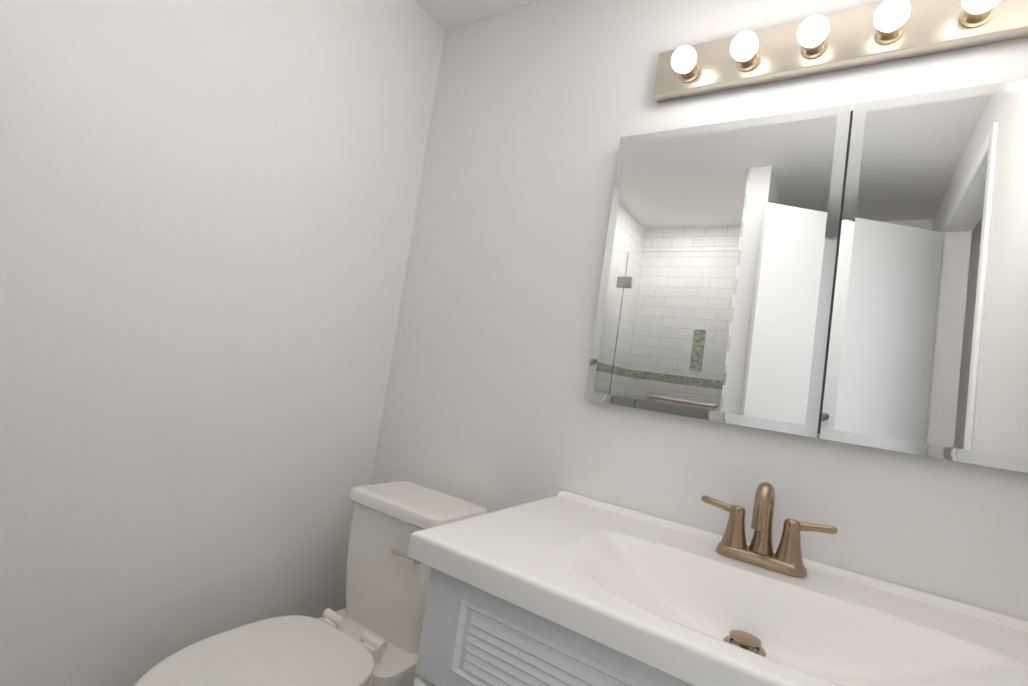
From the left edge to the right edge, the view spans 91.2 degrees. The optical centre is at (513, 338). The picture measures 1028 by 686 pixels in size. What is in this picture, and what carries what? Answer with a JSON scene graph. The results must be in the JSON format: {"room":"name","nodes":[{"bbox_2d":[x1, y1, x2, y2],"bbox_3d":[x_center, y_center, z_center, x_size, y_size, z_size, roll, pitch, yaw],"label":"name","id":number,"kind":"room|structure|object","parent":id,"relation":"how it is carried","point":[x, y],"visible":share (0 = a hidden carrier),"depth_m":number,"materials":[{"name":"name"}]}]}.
{"room":"bathroom","nodes":[
{"label":"bathroom","id":0,"kind":"room"},
{"bbox_2d":[0,0,444,685],"bbox_3d":[-1.166,-0.163,0.812,0.100,2.425,2.550,6,-5,33],"label":"wall","id":1,"kind":"structure","parent":0,"point":[206,214],"depth_m":1.27,"materials":[{"name":"paint"}]},
{"bbox_2d":[414,0,536,30],"bbox_3d":[0.291,-1.276,0.117,3.100,0.100,2.650,6,-5,33],"label":"ceiling","id":2,"kind":"structure","parent":0,"point":[445,15],"depth_m":1.80,"materials":[{"name":"paint"}]},
{"bbox_2d":[371,0,1027,620],"bbox_3d":[0.309,0.097,1.409,1.940,2.425,0.100,6,-5,33],"label":"wall","id":3,"kind":"structure","parent":0,"point":[541,108],"depth_m":1.48,"materials":[{"name":"paint"}]},
{"bbox_2d":[585,79,1027,472],"bbox_3d":[0.644,-0.163,1.156,0.941,0.750,0.026,6,-5,33],"label":"upper cabinet","id":4,"kind":"object","parent":3,"relation":"attached to","point":[857,274],"visible":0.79,"depth_m":1.10,"materials":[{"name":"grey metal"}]},
{"bbox_2d":[653,0,1027,101],"bbox_3d":[0.699,-0.700,1.149,0.780,0.125,0.129,6,-5,33],"label":"sconce","id":5,"kind":"object","parent":3,"relation":"attached to","point":[884,31],"visible":1,"depth_m":1.14,"materials":[{"name":"beige"}]},
{"bbox_3d":[-0.077,1.215,-0.060,3.100,0.100,2.650,6,-5,33],"label":"floor","id":6,"kind":"structure","parent":0,"visible":0},
{"bbox_2d":[134,481,487,685],"bbox_3d":[-0.472,0.807,1.236,0.380,0.772,0.824,6,-5,33],"label":"toilet","id":7,"kind":"object","parent":6,"relation":"on","point":[369,634],"visible":0.83,"depth_m":1.30,"materials":[{"name":"white ceramic"}]},
{"bbox_2d":[407,482,1027,685],"bbox_3d":[0.331,0.771,0.866,0.986,1.024,0.589,6,-5,33],"label":"bathroom vanity","id":8,"kind":"object","parent":6,"relation":"on","point":[563,588],"visible":1,"depth_m":0.87,"materials":[{"name":"white ceramic"}]},
{"bbox_2d":[701,482,837,577],"bbox_3d":[0.500,0.372,1.015,0.253,0.167,0.128,6,-5,33],"label":"faucet","id":9,"kind":"object","parent":8,"relation":"on","point":[732,555],"depth_m":1.00,"materials":[{"name":"gold metal"}]}
]}

